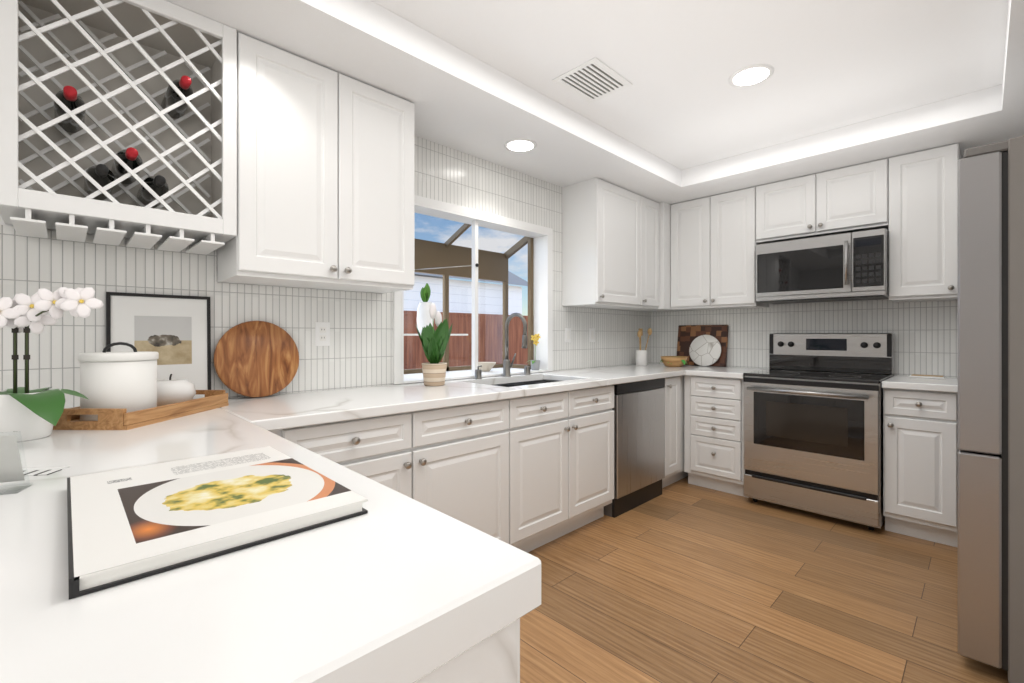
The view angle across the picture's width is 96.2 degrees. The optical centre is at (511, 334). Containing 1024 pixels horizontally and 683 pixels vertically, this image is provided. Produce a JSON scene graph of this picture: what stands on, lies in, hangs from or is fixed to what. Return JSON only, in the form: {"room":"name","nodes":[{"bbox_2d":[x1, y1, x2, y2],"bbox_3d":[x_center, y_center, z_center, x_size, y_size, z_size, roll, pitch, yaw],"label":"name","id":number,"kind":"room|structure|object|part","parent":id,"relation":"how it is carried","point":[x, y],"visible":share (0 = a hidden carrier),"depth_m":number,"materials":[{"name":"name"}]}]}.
{"room":"kitchen","nodes":[
{"label":"kitchen","id":0,"kind":"room"},
{"bbox_2d":[0,215,642,398],"bbox_3d":[-0.838,-0.093,2.428,6.240,2.550,0.120,0,0,-44],"label":"wall","id":1,"kind":"structure","parent":0,"point":[2,222],"depth_m":1.94,"materials":[{"name":"white paint"}]},
{"bbox_2d":[0,0,236,254],"bbox_3d":[-1.350,-0.733,1.613,0.599,0.805,0.328,0,0,-44],"label":"wine rack","id":2,"kind":"object","parent":1,"relation":"attached to","point":[118,121],"visible":1,"depth_m":1.60,"materials":[{"name":"white wood"}]},
{"bbox_3d":[-1.345,-0.349,1.601,0.532,0.038,0.297,0,0,-44],"label":"stemware rail mounted","id":3,"kind":"part","parent":2,"relation":"part of","materials":[{"name":"white wood"}]},
{"bbox_2d":[217,32,414,292],"bbox_3d":[-0.848,-0.679,2.080,0.764,0.911,0.360,0,0,-44],"label":"upper cabinet","id":4,"kind":"object","parent":1,"relation":"attached to","point":[325,178],"visible":0.98,"depth_m":1.92,"materials":[{"name":"white wood"}]},
{"bbox_2d":[0,136,650,407],"bbox_3d":[-0.300,-0.432,2.864,4.620,1.408,0.006,0,0,-44],"label":"tile","id":5,"kind":"structure","parent":1,"relation":"attached to","point":[357,352],"depth_m":2.19,"materials":[{"name":"white tile"}]},
{"bbox_2d":[315,322,329,345],"bbox_3d":[-0.925,-0.005,2.245,0.072,0.116,0.007,0,0,-44],"label":"electrical outlet plate","id":6,"kind":"object","parent":5,"relation":"attached to","point":[322,333],"visible":1,"depth_m":2.24,"materials":[{"name":"white plastic"}]},
{"bbox_2d":[565,328,570,342],"bbox_3d":[0.436,0.000,3.571,0.072,0.116,0.008,0,0,-44],"label":"switch plate","id":7,"kind":"object","parent":5,"relation":"attached to","point":[567,335],"visible":1,"depth_m":3.56,"materials":[{"name":"white plastic"}]},
{"bbox_2d":[589,328,594,341],"bbox_3d":[0.661,0.000,3.791,0.072,0.116,0.008,0,0,-44],"label":"switch plate","id":8,"kind":"object","parent":5,"relation":"attached to","point":[591,334],"visible":1,"depth_m":3.79,"materials":[{"name":"white plastic"}]},
{"bbox_2d":[393,195,552,383],"bbox_3d":[-0.321,-0.262,3.123,1.320,1.062,0.437,0,0,-44],"label":"window","id":9,"kind":"structure","parent":1,"relation":"in","point":[542,236],"depth_m":3.13,"materials":[{"name":"white"}]},
{"bbox_2d":[404,223,547,383],"bbox_3d":[-0.329,-0.267,3.131,1.206,1.072,0.464,0,0,-44],"label":"window frame","id":10,"kind":"structure","parent":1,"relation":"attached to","point":[492,266],"depth_m":3.34,"materials":[{"name":"brown metal"}]},
{"bbox_2d":[417,283,433,333],"bbox_3d":[-0.569,-0.177,3.011,0.112,0.336,0.111,0,0,-44],"label":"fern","id":11,"kind":"object","parent":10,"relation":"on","point":[423,317],"visible":0.85,"depth_m":2.97,"materials":[{"name":"white plant"}]},
{"bbox_2d":[478,362,495,370],"bbox_3d":[-0.191,0.226,3.268,0.156,0.062,0.156,0,0,-44],"label":"bowl","id":12,"kind":"object","parent":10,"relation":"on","point":[487,366],"visible":0.79,"depth_m":3.22,"materials":[{"name":"beige ceramic"}]},
{"bbox_2d":[526,334,540,369],"bbox_3d":[0.150,0.123,3.392,0.104,0.268,0.104,0,0,-44],"label":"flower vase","id":13,"kind":"object","parent":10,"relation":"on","point":[535,364],"visible":1,"depth_m":3.37,"materials":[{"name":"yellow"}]},
{"bbox_2d":[562,178,659,309],"bbox_3d":[0.838,-0.679,3.723,0.912,0.911,0.360,0,0,-44],"label":"upper cabinet","id":14,"kind":"object","parent":1,"relation":"attached to","point":[610,246],"visible":1,"depth_m":3.48,"materials":[{"name":"white wood"}]},
{"bbox_2d":[628,202,680,311],"bbox_3d":[1.323,-0.679,4.193,0.436,0.911,0.364,0,0,-44],"label":"upper cabinet","id":15,"kind":"object","parent":1,"relation":"attached to","point":[665,256],"visible":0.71,"depth_m":3.93,"materials":[{"name":"white wood"}]},
{"bbox_2d":[166,0,1023,204],"bbox_3d":[0.268,-1.202,1.293,6.000,0.132,3.050,0,0,-44],"label":"ceiling","id":16,"kind":"structure","parent":0,"point":[464,102],"depth_m":2.44,"materials":[{"name":"white paint"}]},
{"bbox_2d":[504,138,536,151],"bbox_3d":[0.050,-1.133,2.749,0.196,0.007,0.196,0,0,-44],"label":"recessed light","id":17,"kind":"object","parent":16,"relation":"in","point":[520,145],"visible":1,"depth_m":2.74,"materials":[{"name":"white plastic"}]},
{"bbox_2d":[371,0,1007,169],"bbox_3d":[0.268,-1.323,1.293,6.240,0.110,3.290,0,0,-44],"label":"ceiling","id":18,"kind":"structure","parent":0,"point":[681,103],"depth_m":2.08,"materials":[{"name":"white paint"}]},
{"bbox_2d":[552,57,632,102],"bbox_3d":[0.405,-1.265,2.299,0.320,0.006,0.260,0,0,-44],"label":"ceiling vent","id":19,"kind":"object","parent":18,"relation":"in","point":[593,80],"visible":1,"depth_m":2.29,"materials":[{"name":"white metal"}]},
{"bbox_2d":[729,64,773,86],"bbox_3d":[1.168,-1.264,2.246,0.196,0.007,0.196,0,0,-44],"label":"recessed light","id":20,"kind":"object","parent":18,"relation":"in","point":[751,75],"visible":1,"depth_m":2.24,"materials":[{"name":"white plastic"}]},
{"bbox_2d":[520,476,1008,682],"bbox_3d":[0.268,1.232,1.293,6.240,0.100,3.290,0,0,-44],"label":"floor","id":21,"kind":"structure","parent":0,"point":[683,580],"depth_m":2.04,"materials":[{"name":"brown wood"}]},
{"bbox_2d":[414,618,519,682],"bbox_3d":[-0.921,0.757,0.951,0.820,0.850,1.864,0,0,-44],"label":"base cabinet","id":22,"kind":"object","parent":21,"relation":"on","point":[494,658],"visible":0.02,"depth_m":0.52,"materials":[{"name":"white wood"}]},
{"bbox_2d":[0,408,540,682],"bbox_3d":[-0.956,0.302,0.905,0.945,0.060,1.884,0,0,-44],"label":"countertop","id":23,"kind":"structure","parent":22,"relation":"on","point":[392,586],"depth_m":0.49,"materials":[{"name":"white stone"}]},
{"bbox_2d":[0,431,32,494],"bbox_3d":[-0.898,0.219,0.794,0.085,0.105,0.050,0,0,-24],"label":"sign","id":24,"kind":"object","parent":23,"relation":"on","point":[11,469],"visible":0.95,"depth_m":0.80,"materials":[{"name":"white paper"}]},
{"bbox_2d":[22,466,69,475],"bbox_3d":[-0.950,0.271,0.911,0.090,0.001,0.055,0,0,-9],"label":"business card","id":25,"kind":"object","parent":23,"relation":"on","point":[40,471],"visible":0.67,"depth_m":0.92,"materials":[{"name":"white paper"}]},
{"bbox_2d":[0,287,102,441],"bbox_3d":[-1.290,0.072,1.190,0.338,0.400,0.397,0,0,-44],"label":"orchid plant","id":26,"kind":"object","parent":23,"relation":"on","point":[27,413],"visible":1,"depth_m":1.19,"materials":[{"name":"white plant"}]},
{"bbox_2d":[53,390,228,429],"bbox_3d":[-1.228,0.242,1.546,0.260,0.060,0.460,0,0,1],"label":"wood tray","id":27,"kind":"object","parent":23,"relation":"on","point":[114,419],"visible":0.67,"depth_m":1.35,"materials":[{"name":"brown wood"}]},
{"bbox_2d":[78,342,158,420],"bbox_3d":[-1.229,0.140,1.441,0.192,0.238,0.192,0,0,-44],"label":"canister","id":28,"kind":"object","parent":27,"relation":"on","point":[128,380],"visible":0.88,"depth_m":1.37,"materials":[{"name":"white ceramic"}]},
{"bbox_2d":[157,374,195,406],"bbox_3d":[-1.236,0.200,1.661,0.156,0.119,0.156,0,0,-44],"label":"apple","id":29,"kind":"object","parent":27,"relation":"on","point":[170,391],"visible":0.65,"depth_m":1.62,"materials":[{"name":"white ceramic"}]},
{"bbox_2d":[106,292,210,398],"bbox_3d":[-1.369,0.056,1.794,0.325,0.430,0.014,0,-2,-44],"label":"framed art","id":30,"kind":"object","parent":23,"relation":"on","point":[174,331],"visible":0.62,"depth_m":1.81,"materials":[{"name":"black plastic"}]},
{"bbox_2d":[67,446,367,598],"bbox_3d":[-0.501,0.261,0.753,0.328,0.021,0.468,0,0,-44],"label":"cookbook","id":31,"kind":"object","parent":23,"relation":"on","point":[126,525],"visible":1,"depth_m":0.66,"materials":[{"name":"white paper"}]},
{"bbox_2d":[270,375,687,552],"bbox_3d":[0.279,0.747,2.971,3.638,0.870,0.644,0,0,-44],"label":"base cabinet","id":32,"kind":"object","parent":21,"relation":"on","point":[527,474],"visible":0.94,"depth_m":2.27,"materials":[{"name":"white wood"}]},
{"bbox_2d":[220,363,716,430],"bbox_3d":[0.263,0.292,2.959,3.667,0.040,0.644,0,0,-44],"label":"countertop","id":33,"kind":"structure","parent":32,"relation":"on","point":[280,411],"depth_m":2.09,"materials":[{"name":"white stone"}]},
{"bbox_2d":[214,321,298,396],"bbox_3d":[-1.109,0.103,2.011,0.336,0.336,0.020,0,-9,-44],"label":"round board","id":34,"kind":"object","parent":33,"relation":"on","point":[256,358],"visible":1,"depth_m":2.00,"materials":[{"name":"brown wood"}]},
{"bbox_2d":[416,303,451,385],"bbox_3d":[-0.415,0.049,2.480,0.166,0.444,0.213,0,0,-44],"label":"plant","id":35,"kind":"object","parent":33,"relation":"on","point":[434,343],"visible":1,"depth_m":2.44,"materials":[{"name":"green plant"}]},
{"bbox_2d":[474,365,481,378],"bbox_3d":[-0.208,0.230,2.856,0.048,0.085,0.055,0,0,-44],"label":"soap dispenser","id":36,"kind":"object","parent":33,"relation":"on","point":[478,373],"visible":0.98,"depth_m":2.84,"materials":[{"name":"silver metal"}]},
{"bbox_2d":[503,313,526,376],"bbox_3d":[0.033,0.064,2.980,0.095,0.417,0.211,0,0,-44],"label":"faucet","id":37,"kind":"object","parent":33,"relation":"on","point":[507,365],"visible":1,"depth_m":3.00,"materials":[{"name":"silver metal"}]},
{"bbox_2d":[494,380,558,386],"bbox_3d":[0.097,0.407,2.808,0.742,0.190,0.422,0,0,-44],"label":"sink basin","id":38,"kind":"object","parent":33,"relation":"attached to","point":[524,383],"depth_m":3.09,"materials":[{"name":"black metal"}]},
{"bbox_2d":[524,366,530,374],"bbox_3d":[0.105,0.243,3.165,0.048,0.057,0.048,0,0,-44],"label":"air gap","id":39,"kind":"object","parent":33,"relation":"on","point":[526,370],"visible":1,"depth_m":3.15,"materials":[{"name":"silver metal"}]},
{"bbox_2d":[636,328,651,365],"bbox_3d":[1.160,0.105,4.093,0.143,0.334,0.147,0,0,-44],"label":"utensil crock","id":40,"kind":"object","parent":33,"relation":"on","point":[641,357],"visible":1,"depth_m":4.07,"materials":[{"name":"white ceramic"}]},
{"bbox_2d":[659,356,687,366],"bbox_3d":[1.407,0.229,3.965,0.240,0.087,0.231,0,0,-44],"label":"wooden bowl","id":41,"kind":"object","parent":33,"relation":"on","point":[674,361],"visible":1,"depth_m":3.89,"materials":[{"name":"brown wood"}]},
{"bbox_2d":[677,325,728,366],"bbox_3d":[1.680,0.091,4.071,0.030,0.360,0.440,11,-8,-44],"label":"board","id":42,"kind":"object","parent":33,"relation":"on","point":[688,335],"visible":0.69,"depth_m":4.08,"materials":[{"name":"brown wood"}]},
{"bbox_2d":[689,335,720,365],"bbox_3d":[1.682,0.134,4.003,0.016,0.276,0.276,14,-10,-43],"label":"plate","id":43,"kind":"object","parent":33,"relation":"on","point":[704,350],"visible":0.96,"depth_m":3.99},
{"bbox_2d":[604,378,664,517],"bbox_3d":[0.691,0.748,3.391,0.635,0.868,0.614,0,0,-44],"label":"dishwasher","id":44,"kind":"object","parent":21,"relation":"on","point":[639,440],"visible":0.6,"depth_m":3.13,"materials":[{"name":"grey metal"}]},
{"bbox_2d":[684,375,748,497],"bbox_3d":[1.707,0.747,3.642,0.644,0.870,0.450,0,0,-44],"label":"base cabinet","id":45,"kind":"object","parent":21,"relation":"on","point":[714,433],"visible":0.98,"depth_m":3.43,"materials":[{"name":"white wood"}]},
{"bbox_2d":[685,366,765,378],"bbox_3d":[1.720,0.292,3.631,0.643,0.040,0.426,0,0,-44],"label":"countertop","id":46,"kind":"structure","parent":45,"relation":"on","point":[729,372],"depth_m":3.49,"materials":[{"name":"white stone"}]},
{"bbox_2d":[743,333,893,529],"bbox_3d":[2.097,0.585,3.165,0.708,1.195,0.760,0,0,-44],"label":"range","id":47,"kind":"object","parent":21,"relation":"on","point":[813,422],"visible":0.98,"depth_m":2.99,"materials":[{"name":"silver metal"}]},
{"bbox_2d":[883,388,957,546],"bbox_3d":[2.517,0.747,2.811,0.644,0.870,0.318,0,0,-44],"label":"base cabinet","id":48,"kind":"object","parent":21,"relation":"on","point":[920,464],"visible":0.96,"depth_m":2.61,"materials":[{"name":"white wood"}]},
{"bbox_2d":[882,375,957,392],"bbox_3d":[2.519,0.292,2.810,0.643,0.040,0.326,0,0,-44],"label":"countertop","id":49,"kind":"structure","parent":48,"relation":"on","point":[946,384],"depth_m":2.63,"materials":[{"name":"white stone"}]},
{"bbox_2d":[909,374,945,378],"bbox_3d":[2.641,0.264,2.920,0.110,0.016,0.170,0,0,-44],"label":"trivet","id":50,"kind":"object","parent":49,"relation":"on","point":[928,376],"visible":1,"depth_m":2.90,"materials":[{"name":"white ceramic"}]},
{"bbox_2d":[958,136,1023,682],"bbox_3d":[2.190,0.261,1.641,0.900,1.842,0.836,0,0,-44],"label":"refrigerator","id":51,"kind":"object","parent":21,"relation":"on","point":[990,404],"visible":1,"depth_m":1.57,"materials":[{"name":"grey metal"}]},
{"bbox_2d":[661,156,963,377],"bbox_3d":[2.502,-0.093,3.385,0.120,2.550,3.170,0,0,-44],"label":"wall","id":52,"kind":"structure","parent":0,"point":[819,302],"depth_m":3.49,"materials":[{"name":"white paint"}]},
{"bbox_2d":[671,187,768,310],"bbox_3d":[1.716,-0.679,3.841,0.354,0.911,0.684,0,0,-44],"label":"upper cabinet","id":53,"kind":"object","parent":52,"relation":"attached to","point":[713,252],"visible":1,"depth_m":3.71,"materials":[{"name":"white wood"}]},
{"bbox_2d":[651,300,957,377],"bbox_3d":[2.117,0.013,3.690,0.006,0.518,2.184,0,0,-44],"label":"tile","id":54,"kind":"structure","parent":52,"relation":"attached to","point":[925,338],"depth_m":3.39,"materials":[{"name":"white tile"}]},
{"bbox_2d":[756,158,888,243],"bbox_3d":[2.231,-0.920,3.316,0.360,0.429,0.784,0,0,-44],"label":"upper cabinet","id":55,"kind":"object","parent":52,"relation":"attached to","point":[851,199],"visible":1,"depth_m":3.17,"materials":[{"name":"white wood"}]},
{"bbox_2d":[756,228,888,303],"bbox_3d":[2.198,-0.458,3.264,0.468,0.424,0.754,0,0,-44],"label":"microwave","id":56,"kind":"object","parent":55,"relation":"attached to","point":[853,266],"visible":0.98,"depth_m":3.10,"materials":[{"name":"silver metal"}]},
{"bbox_2d":[889,143,960,301],"bbox_3d":[2.617,-0.679,2.916,0.354,0.911,0.323,0,0,-44],"label":"upper cabinet","id":57,"kind":"object","parent":52,"relation":"attached to","point":[923,225],"visible":0.96,"depth_m":2.81,"materials":[{"name":"white wood"}]},
{"label":"outside","id":58,"kind":"structure","parent":0,"visible":0},
{"bbox_3d":[-5.007,1.252,8.140,20.000,0.100,13.879,0,0,-44],"label":"ground","id":59,"kind":"structure","parent":58,"visible":0},
{"bbox_2d":[404,311,527,368],"bbox_3d":[-2.059,0.432,5.831,17.000,1.540,0.100,0,0,-44],"label":"fence","id":60,"kind":"object","parent":59,"relation":"on","point":[516,334],"depth_m":7.12,"materials":[{"name":"brown wood"}]},
{"bbox_2d":[404,271,527,314],"bbox_3d":[-5.029,-0.533,8.522,11.100,3.470,4.700,0,0,-44],"label":"house","id":61,"kind":"structure","parent":59,"relation":"on","point":[514,299],"depth_m":9.48,"materials":[{"name":"white paint"}]}
]}

